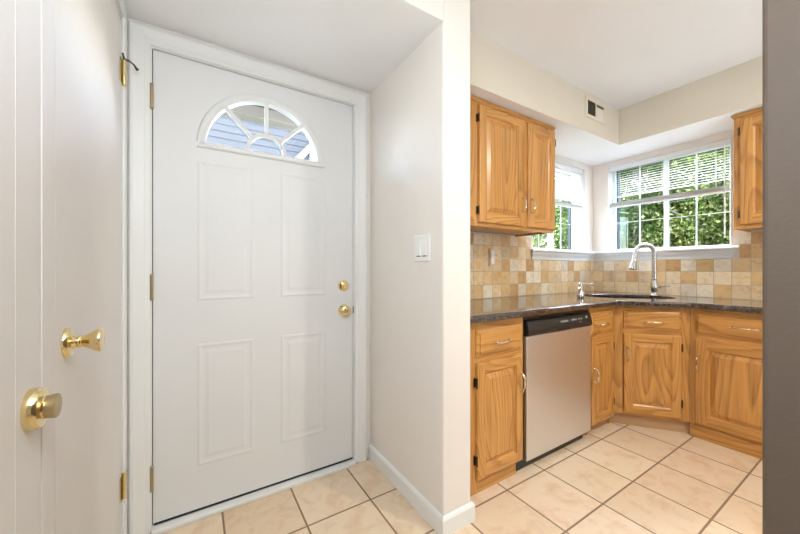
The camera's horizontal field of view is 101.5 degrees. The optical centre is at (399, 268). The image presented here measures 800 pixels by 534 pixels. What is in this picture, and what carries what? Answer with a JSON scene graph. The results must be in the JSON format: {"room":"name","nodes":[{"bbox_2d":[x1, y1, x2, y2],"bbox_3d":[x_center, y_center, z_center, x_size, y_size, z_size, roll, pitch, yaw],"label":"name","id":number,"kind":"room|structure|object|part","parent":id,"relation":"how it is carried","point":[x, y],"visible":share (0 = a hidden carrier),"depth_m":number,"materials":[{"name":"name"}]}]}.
{"room":"entryway","nodes":[
{"label":"entryway","id":0,"kind":"room"},
{"bbox_2d":[115,0,121,20],"bbox_3d":[-0.790,-0.098,0.561,0.260,2.440,1.690,0,0,-32],"label":"wall","id":1,"kind":"structure","parent":0,"point":[116,1],"depth_m":1.22,"materials":[{"name":"white paint"}]},
{"bbox_2d":[0,0,61,533],"bbox_3d":[-0.480,0.078,0.314,0.070,2.064,0.682,0,0,-32],"label":"door","id":2,"kind":"structure","parent":1,"relation":"in","point":[25,406],"depth_m":0.54,"materials":[{"name":"white paint"}]},
{"bbox_3d":[-0.627,0.242,0.565,0.021,0.070,0.070,0,0,-32],"label":"knob","id":3,"kind":"part","parent":2,"relation":"part of","materials":[{"name":"gold metal"}]},
{"bbox_2d":[41,0,54,533],"bbox_3d":[-0.715,0.080,0.612,0.081,2.085,0.065,0,0,-32],"label":"trim","id":4,"kind":"structure","parent":1,"relation":"attached to","point":[47,6],"depth_m":0.63,"materials":[{"name":"white paint"}]},
{"bbox_2d":[55,0,138,533],"bbox_3d":[-0.886,0.078,0.985,0.096,2.064,0.741,0,0,-32],"label":"door","id":5,"kind":"structure","parent":1,"relation":"in","point":[90,70],"depth_m":0.85,"materials":[{"name":"white paint"}]},
{"bbox_3d":[-0.709,0.164,0.735,0.062,0.066,0.066,0,0,-32],"label":"knob","id":6,"kind":"part","parent":5,"relation":"part of","materials":[{"name":"gold metal"}]},
{"bbox_2d":[117,0,126,23],"bbox_3d":[-0.678,-1.003,0.637,0.010,0.050,1.600,0,0,-32],"label":"trim","id":7,"kind":"structure","parent":1,"relation":"attached to","point":[120,2],"depth_m":1.25,"materials":[{"name":"white paint"}]},
{"bbox_2d":[120,17,126,533],"bbox_3d":[-1.131,0.072,1.282,0.090,2.100,0.104,0,0,-32],"label":"trim","id":8,"kind":"structure","parent":1,"relation":"attached to","point":[123,22],"depth_m":1.27,"materials":[{"name":"white paint"}]},
{"bbox_2d":[124,0,442,93],"bbox_3d":[-0.474,-1.178,1.358,1.124,0.280,0.676,0,0,-32],"label":"ceiling","id":9,"kind":"structure","parent":0,"point":[355,44],"depth_m":1.41,"materials":[{"name":"beige paint"}]},
{"bbox_2d":[127,17,592,533],"bbox_3d":[0.318,-0.098,2.350,4.040,2.440,0.160,0,0,-32],"label":"wall","id":10,"kind":"structure","parent":0,"point":[589,169],"depth_m":1.94,"materials":[{"name":"beige paint"}]},
{"bbox_2d":[128,20,366,533],"bbox_3d":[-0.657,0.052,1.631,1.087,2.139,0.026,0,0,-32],"label":"trim","id":11,"kind":"structure","parent":10,"relation":"attached to","point":[141,38],"depth_m":1.37,"materials":[{"name":"white paint"}]},
{"bbox_2d":[149,50,353,525],"bbox_3d":[-0.668,0.083,1.634,0.946,2.044,0.098,0,0,-32],"label":"door","id":12,"kind":"structure","parent":10,"relation":"in","point":[251,278],"depth_m":1.58,"materials":[{"name":"white paint"}]},
{"bbox_3d":[-0.308,0.237,1.838,0.066,0.066,0.050,0,0,-32],"label":"knob","id":13,"kind":"part","parent":12,"relation":"part of","materials":[{"name":"gold metal"}]},
{"bbox_2d":[151,459,355,533],"bbox_3d":[-0.696,1.113,1.692,0.932,0.017,0.195,0,0,-32],"label":"trim","id":14,"kind":"structure","parent":10,"relation":"attached to","point":[210,511],"depth_m":1.57,"materials":[{"name":"white paint"}]},
{"bbox_2d":[470,95,555,236],"bbox_3d":[0.629,-0.636,2.219,0.997,0.764,0.374,0,0,-32],"label":"upper cabinet","id":15,"kind":"object","parent":10,"relation":"attached to","point":[512,154],"visible":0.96,"depth_m":2.10,"materials":[{"name":"brown wood"}]},
{"bbox_3d":[0.645,-0.629,2.060,0.413,0.706,0.019,0,0,-32],"label":"door","id":16,"kind":"part","parent":15,"relation":"part of","materials":[{"name":"brown wood"}]},
{"bbox_3d":[0.618,-1.006,2.236,0.997,0.024,0.332,0,0,-32],"label":"cornice","id":17,"kind":"part","parent":15,"relation":"part of","materials":[{"name":"brown wood"}]},
{"bbox_3d":[0.815,-0.419,2.135,0.015,0.108,0.035,0,0,-32],"label":"handle","id":18,"kind":"part","parent":15,"relation":"part of","materials":[{"name":"silver metal"}]},
{"bbox_3d":[0.891,-0.419,2.183,0.015,0.108,0.035,0,0,-32],"label":"handle","id":19,"kind":"part","parent":15,"relation":"part of","materials":[{"name":"silver metal"}]},
{"bbox_3d":[0.985,-0.629,2.274,0.298,0.706,0.019,0,0,-32],"label":"door","id":20,"kind":"part","parent":15,"relation":"part of","materials":[{"name":"brown wood"}]},
{"bbox_2d":[470,233,593,299],"bbox_3d":[0.947,-0.015,2.646,2.334,0.483,0.009,0,0,-32],"label":"tile backsplash","id":21,"kind":"structure","parent":10,"relation":"attached to","point":[513,273],"depth_m":2.64,"materials":[{"name":"tile"}]},
{"bbox_2d":[488,248,494,265],"bbox_3d":[0.694,-0.084,2.475,0.064,0.134,0.010,0,0,-32],"label":"wall outlet","id":22,"kind":"object","parent":21,"relation":"attached to","point":[492,252],"visible":1,"depth_m":2.47,"materials":[{"name":"white plastic"}]},
{"bbox_3d":[0.674,-0.084,2.466,0.022,0.134,0.004,0,0,-32],"label":"plate","id":23,"kind":"part","parent":22,"relation":"part of","materials":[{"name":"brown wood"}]},
{"bbox_2d":[491,251,494,263],"bbox_3d":[0.705,-0.083,2.483,0.037,0.104,0.008,0,0,-32],"label":"socket","id":24,"kind":"object","parent":22,"relation":"attached to","point":[492,252],"depth_m":2.48,"materials":[{"name":"white plastic"}]},
{"bbox_2d":[533,169,577,250],"bbox_3d":[1.404,-0.561,3.070,0.825,0.823,0.082,0,0,-32],"label":"window","id":25,"kind":"structure","parent":10,"relation":"in","point":[572,224],"depth_m":3.26,"materials":[{"name":"white plastic"}]},
{"bbox_3d":[1.257,-0.561,2.950,0.416,0.791,0.020,0,0,-32],"label":"sash","id":26,"kind":"part","parent":25,"relation":"part of","materials":[{"name":"white plastic"}]},
{"bbox_3d":[1.564,-0.561,3.169,0.416,0.791,0.020,0,0,-32],"label":"sash","id":27,"kind":"part","parent":25,"relation":"part of","materials":[{"name":"white plastic"}]},
{"bbox_3d":[1.389,-0.561,3.093,0.823,0.821,0.026,0,0,-32],"label":"frame","id":28,"kind":"part","parent":25,"relation":"part of","materials":[{"name":"white"}]},
{"bbox_2d":[555,162,582,208],"bbox_3d":[1.445,-0.773,3.005,0.806,0.385,0.032,0,0,-32],"label":"window blind","id":29,"kind":"object","parent":25,"relation":"attached to","point":[558,166],"visible":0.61,"depth_m":3.09,"materials":[{"name":"white plastic"}]},
{"bbox_3d":[1.445,-0.758,3.005,0.002,0.335,0.028,0,0,-32],"label":"ladder cord","id":30,"kind":"part","parent":29,"relation":"part of","materials":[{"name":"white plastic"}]},
{"bbox_3d":[1.445,-0.588,3.005,0.802,0.014,0.023,0,0,-32],"label":"rail","id":31,"kind":"part","parent":29,"relation":"part of","materials":[{"name":"white plastic"}]},
{"bbox_3d":[1.411,-0.561,3.058,0.825,0.823,0.055,0,0,-32],"label":"frame","id":32,"kind":"part","parent":25,"relation":"part of","materials":[{"name":"white plastic"}]},
{"bbox_2d":[532,160,585,250],"bbox_3d":[1.424,-0.556,3.037,0.824,0.832,0.154,0,0,-32],"label":"trim","id":33,"kind":"structure","parent":10,"relation":"attached to","point":[581,212],"depth_m":3.20,"materials":[{"name":"white paint"}]},
{"bbox_2d":[532,246,738,260],"bbox_3d":[1.778,-0.116,2.556,1.022,0.092,1.044,0,0,-32],"label":"trim","id":34,"kind":"structure","parent":10,"relation":"attached to","point":[727,252],"depth_m":2.79,"materials":[{"name":"white paint"}]},
{"bbox_2d":[150,422,761,533],"bbox_3d":[0.410,1.182,-0.333,6.740,0.120,4.800,0,0,-32],"label":"floor","id":35,"kind":"structure","parent":0,"point":[617,478],"depth_m":1.58,"materials":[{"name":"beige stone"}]},
{"bbox_2d":[470,317,525,496],"bbox_3d":[0.337,0.694,1.899,0.498,0.857,0.616,0,0,-32],"label":"base cabinet","id":36,"kind":"object","parent":35,"relation":"on","point":[496,347],"visible":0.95,"depth_m":1.68,"materials":[{"name":"brown wood"}]},
{"bbox_3d":[0.524,0.376,1.706,0.344,0.136,0.019,0,0,-32],"label":"drawer","id":37,"kind":"part","parent":36,"relation":"part of","materials":[{"name":"brown wood"}]},
{"bbox_3d":[0.524,0.760,1.706,0.344,0.580,0.019,0,0,-32],"label":"door","id":38,"kind":"part","parent":36,"relation":"part of","materials":[{"name":"brown wood"}]},
{"bbox_3d":[0.537,0.377,1.682,0.123,0.015,0.035,0,0,-32],"label":"handle","id":39,"kind":"part","parent":36,"relation":"part of","materials":[{"name":"silver metal"}]},
{"bbox_3d":[0.666,0.617,1.763,0.015,0.108,0.035,0,0,-32],"label":"handle","id":40,"kind":"part","parent":36,"relation":"part of","materials":[{"name":"silver metal"}]},
{"bbox_2d":[516,310,591,470],"bbox_3d":[0.806,0.698,2.206,0.730,0.844,0.583,0,0,-32],"label":"dishwasher","id":41,"kind":"object","parent":35,"relation":"on","point":[557,346],"visible":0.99,"depth_m":1.96,"materials":[{"name":"silver metal"}]},
{"bbox_2d":[523,310,585,335],"bbox_3d":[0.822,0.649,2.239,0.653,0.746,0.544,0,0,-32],"label":"control panel","id":42,"kind":"object","parent":41,"relation":"in","point":[525,319],"depth_m":1.94,"materials":[{"name":"black plastic"}]},
{"bbox_3d":[0.982,0.335,1.996,0.654,0.086,0.038,0,0,-32],"label":"control panel","id":43,"kind":"part","parent":41,"relation":"part of","materials":[{"name":"black plastic"}]},
{"bbox_3d":[0.990,0.365,1.982,0.120,0.018,0.007,0,0,-32],"label":"pocket handle","id":44,"kind":"part","parent":41,"relation":"part of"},
{"bbox_2d":[582,306,614,434],"bbox_3d":[1.242,0.694,2.468,0.365,0.857,0.616,0,0,-32],"label":"base cabinet","id":45,"kind":"object","parent":35,"relation":"on","point":[602,335],"visible":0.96,"depth_m":2.24,"materials":[{"name":"brown wood"}]},
{"bbox_3d":[1.308,0.717,2.166,0.015,0.108,0.035,0,0,-32],"label":"handle","id":46,"kind":"part","parent":45,"relation":"part of","materials":[{"name":"silver metal"}]},
{"bbox_3d":[1.391,0.651,2.274,0.320,0.772,0.020,0,0,-32],"label":"frame","id":47,"kind":"part","parent":45,"relation":"part of","materials":[{"name":"brown wood"}]},
{"bbox_3d":[1.397,0.372,2.254,0.288,0.144,0.019,0,0,-32],"label":"drawer","id":48,"kind":"part","parent":45,"relation":"part of","materials":[{"name":"brown wood"}]},
{"bbox_3d":[1.397,0.757,2.254,0.288,0.590,0.019,0,0,-32],"label":"door","id":49,"kind":"part","parent":45,"relation":"part of","materials":[{"name":"brown wood"}]},
{"bbox_2d":[610,306,689,432],"bbox_3d":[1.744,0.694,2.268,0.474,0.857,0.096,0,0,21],"label":"base cabinet","id":50,"kind":"object","parent":35,"relation":"on","point":[652,350],"visible":0.98,"depth_m":2.26,"materials":[{"name":"brown wood"}]},
{"bbox_3d":[1.746,0.358,2.264,0.332,0.141,0.019,0,0,21],"label":"drawer","id":51,"kind":"part","parent":50,"relation":"part of","materials":[{"name":"brown wood"}]},
{"bbox_3d":[1.744,0.738,2.264,0.330,0.559,0.019,0,0,21],"label":"door","id":52,"kind":"part","parent":50,"relation":"part of","materials":[{"name":"brown wood"}]},
{"bbox_3d":[1.744,0.370,2.236,0.134,0.015,0.035,0,0,21],"label":"handle","id":53,"kind":"part","parent":50,"relation":"part of","materials":[{"name":"silver metal"}]},
{"bbox_2d":[690,308,761,458],"bbox_3d":[2.365,0.694,2.007,0.606,0.857,0.760,0,0,-32],"label":"base cabinet","id":54,"kind":"object","parent":35,"relation":"on","point":[726,346],"visible":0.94,"depth_m":2.03,"materials":[{"name":"brown wood"}]},
{"bbox_2d":[470,291,761,323],"bbox_3d":[1.461,0.245,1.822,2.323,0.037,1.930,0,0,-32],"label":"countertop","id":55,"kind":"structure","parent":54,"relation":"on","point":[492,309],"depth_m":2.15,"materials":[{"name":"stone"}]},
{"bbox_2d":[576,283,594,297],"bbox_3d":[1.420,0.169,2.508,0.137,0.116,0.058,0,0,-13],"label":"soap dispenser","id":56,"kind":"object","parent":55,"relation":"on","point":[580,293],"visible":0.98,"depth_m":2.49,"materials":[{"name":"silver metal"}]},
{"bbox_2d":[576,289,584,297],"bbox_3d":[1.382,0.194,2.499,0.058,0.066,0.058,0,0,-32],"label":"bottle","id":57,"kind":"object","parent":56,"relation":"attached to","point":[580,293],"depth_m":2.48,"materials":[{"name":"silver metal"}]},
{"bbox_2d":[628,243,669,295],"bbox_3d":[2.097,0.006,2.748,0.298,0.441,0.067,0,0,23],"label":"faucet","id":58,"kind":"object","parent":55,"relation":"on","point":[654,286],"visible":1,"depth_m":2.73,"materials":[{"name":"silver metal"}]},
{"bbox_3d":[2.065,-0.064,2.760,0.173,0.302,0.036,0,0,24],"label":"spout","id":59,"kind":"part","parent":58,"relation":"part of","materials":[{"name":"silver metal"}]},
{"bbox_3d":[1.945,0.630,2.140,0.035,0.112,0.015,0,0,-32],"label":"handle","id":60,"kind":"part","parent":54,"relation":"part of","materials":[{"name":"silver metal"}]},
{"bbox_3d":[2.143,0.359,1.875,0.019,0.145,0.692,0,0,-32],"label":"drawer","id":61,"kind":"part","parent":54,"relation":"part of","materials":[{"name":"brown wood"}]},
{"bbox_3d":[2.143,0.745,1.875,0.019,0.558,0.692,0,0,-32],"label":"door","id":62,"kind":"part","parent":54,"relation":"part of","materials":[{"name":"brown wood"}]},
{"bbox_3d":[2.061,0.362,1.955,0.035,0.015,0.139,0,0,-32],"label":"handle","id":63,"kind":"part","parent":54,"relation":"part of","materials":[{"name":"silver metal"}]},
{"bbox_2d":[371,0,799,533],"bbox_3d":[1.124,-0.098,0.022,0.159,2.440,4.640,0,0,-32],"label":"wall","id":64,"kind":"structure","parent":0,"point":[420,113],"depth_m":1.42,"materials":[{"name":"beige paint"}]},
{"bbox_2d":[368,443,474,533],"bbox_3d":[0.073,1.081,1.694,0.185,0.082,0.689,0,0,-32],"label":"baseboard","id":65,"kind":"structure","parent":64,"relation":"attached to","point":[463,516],"depth_m":1.47,"materials":[{"name":"white paint"}]},
{"bbox_2d":[414,234,429,261],"bbox_3d":[0.098,-0.092,1.493,0.012,0.121,0.120,0,0,-32],"label":"light switch","id":66,"kind":"object","parent":64,"relation":"attached to","point":[421,242],"visible":1,"depth_m":1.49,"materials":[{"name":"white plastic"}]},
{"bbox_2d":[470,0,761,108],"bbox_3d":[0.410,-1.393,-0.333,6.740,0.150,4.800,0,0,-32],"label":"ceiling","id":67,"kind":"structure","parent":0,"point":[621,53],"depth_m":1.86,"materials":[{"name":"paint"}]},
{"bbox_2d":[470,31,761,165],"bbox_3d":[2.180,-1.170,0.686,2.335,0.296,4.640,0,0,-32],"label":"soffit","id":68,"kind":"structure","parent":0,"point":[704,107],"depth_m":2.28,"materials":[{"name":"beige paint"}]},
{"bbox_2d":[585,95,605,124],"bbox_3d":[1.503,-1.210,2.504,0.292,0.156,0.010,0,0,-32],"label":"air vent","id":69,"kind":"object","parent":68,"relation":"attached to","point":[595,110],"visible":1,"depth_m":2.50,"materials":[{"name":"beige paint"}]},
{"bbox_2d":[593,130,761,300],"bbox_3d":[3.237,-0.098,1.351,0.162,2.440,4.640,0,0,-32],"label":"wall","id":70,"kind":"structure","parent":0,"point":[599,171],"depth_m":3.16,"materials":[{"name":"beige paint"}]},
{"bbox_2d":[607,137,731,250],"bbox_3d":[2.298,-0.564,2.830,0.156,0.827,0.860,0,0,-32],"label":"trim","id":71,"kind":"structure","parent":70,"relation":"attached to","point":[609,174],"depth_m":3.12,"materials":[{"name":"white paint"}]},
{"bbox_2d":[612,145,729,250],"bbox_3d":[2.329,-0.564,2.850,0.082,0.828,0.861,0,0,-32],"label":"window","id":72,"kind":"structure","parent":70,"relation":"in","point":[616,211],"depth_m":2.92,"materials":[{"name":"white plastic"}]},
{"bbox_3d":[2.318,-0.564,2.843,0.055,0.828,0.861,0,0,-32],"label":"frame","id":73,"kind":"part","parent":72,"relation":"part of","materials":[{"name":"white plastic"}]},
{"bbox_3d":[2.205,-0.564,3.005,0.020,0.796,0.434,0,0,-32],"label":"sash","id":74,"kind":"part","parent":72,"relation":"part of","materials":[{"name":"white plastic"}]},
{"bbox_2d":[609,139,729,237],"bbox_3d":[2.249,-0.600,2.800,0.050,0.740,0.842,0,0,-32],"label":"window blind","id":75,"kind":"object","parent":72,"relation":"attached to","point":[726,188],"visible":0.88,"depth_m":2.71,"materials":[{"name":"white plastic"}]},
{"bbox_3d":[2.257,-0.757,2.805,0.028,0.345,0.002,0,0,-32],"label":"ladder cord","id":76,"kind":"part","parent":75,"relation":"part of","materials":[{"name":"white fabric"}]},
{"bbox_3d":[2.257,-0.582,2.805,0.023,0.014,0.838,0,0,-32],"label":"rail","id":77,"kind":"part","parent":75,"relation":"part of","materials":[{"name":"white plastic"}]},
{"bbox_3d":[2.433,-0.564,2.683,0.020,0.796,0.434,0,0,-32],"label":"sash","id":78,"kind":"part","parent":72,"relation":"part of","materials":[{"name":"white plastic"}]},
{"bbox_2d":[594,232,761,300],"bbox_3d":[2.448,-0.015,2.444,0.009,0.485,1.930,0,0,-32],"label":"tile backsplash","id":79,"kind":"structure","parent":70,"relation":"attached to","point":[741,278],"depth_m":2.59,"materials":[{"name":"tile"}]},
{"bbox_2d":[731,107,761,231],"bbox_3d":[2.492,-0.638,2.005,0.382,0.759,0.596,0,0,-32],"label":"upper cabinet","id":80,"kind":"object","parent":70,"relation":"attached to","point":[748,124],"visible":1,"depth_m":2.11,"materials":[{"name":"brown wood"}]},
{"bbox_3d":[2.510,-1.006,2.017,0.340,0.024,0.596,0,0,-32],"label":"cornice","id":81,"kind":"part","parent":80,"relation":"part of","materials":[{"name":"brown wood"}]},
{"bbox_3d":[2.371,-0.630,1.922,0.019,0.691,0.524,0,0,-32],"label":"door","id":82,"kind":"part","parent":80,"relation":"part of","materials":[{"name":"brown wood"}]},
{"label":"outside","id":83,"kind":"structure","parent":0,"visible":0},
{"bbox_3d":[1.448,1.597,12.724,44.000,0.250,48.000,0,0,-32],"label":"ground","id":84,"kind":"structure","parent":83,"visible":0},
{"bbox_2d":[206,115,314,160],"bbox_3d":[-6.758,-3.103,7.740,9.600,9.150,3.500,0,0,-32],"label":"house","id":85,"kind":"structure","parent":84,"relation":"on","point":[224,130],"depth_m":8.24,"materials":[{"name":"blue"}]},
{"bbox_3d":[-2.505,-3.213,8.867,1.200,1.270,0.080,0,0,-32],"label":"stair rail","id":86,"kind":"part","parent":85,"relation":"part of","materials":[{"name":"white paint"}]},
{"bbox_2d":[533,174,567,248],"bbox_3d":[4.572,-0.934,10.233,4.035,5.547,4.012,0,0,42],"label":"leafy tree","id":87,"kind":"object","parent":84,"relation":"on","point":[564,216],"visible":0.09,"depth_m":9.31,"materials":[{"name":"green plant"}]},
{"bbox_2d":[562,166,690,226],"bbox_3d":[7.389,-1.019,10.113,4.984,6.497,4.800,0,0,-25],"label":"leafy tree","id":88,"kind":"object","parent":84,"relation":"on","point":[689,166],"visible":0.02,"depth_m":8.97,"materials":[{"name":"green plant"}]},
{"bbox_2d":[562,151,728,248],"bbox_3d":[5.077,-0.766,6.773,3.009,5.616,3.263,0,0,43],"label":"leafy tree","id":89,"kind":"object","parent":84,"relation":"on","point":[625,215],"visible":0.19,"depth_m":5.96,"materials":[{"name":"green plant"}]},
{"bbox_2d":[620,148,729,247],"bbox_3d":[5.424,-0.492,5.168,3.224,5.162,3.098,0,0,0],"label":"leafy tree","id":90,"kind":"object","parent":84,"relation":"on","point":[705,228],"visible":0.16,"depth_m":4.96,"materials":[{"name":"green plant"}]},
{"bbox_2d":[636,156,729,234],"bbox_3d":[7.993,-1.351,7.628,4.647,7.007,4.530,0,0,30],"label":"leafy tree","id":91,"kind":"object","parent":84,"relation":"on","point":[704,156],"visible":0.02,"depth_m":7.06,"materials":[{"name":"green plant"}]},
{"bbox_3d":[-1.874,1.347,2.604,4.600,0.249,2.595,0,0,-32],"label":"floor","id":92,"kind":"structure","parent":0,"visible":0},
{"bbox_3d":[-0.377,-0.120,3.886,0.200,2.684,0.200,0,0,-32],"label":"porch post","id":93,"kind":"object","parent":92,"relation":"on","visible":0},
{"bbox_2d":[221,105,302,132],"bbox_3d":[-2.027,-1.518,2.848,4.600,0.110,0.140,0,0,-32],"label":"beam","id":94,"kind":"structure","parent":93,"relation":"on","point":[251,113],"depth_m":3.22,"materials":[{"name":"white paint"}]}
]}

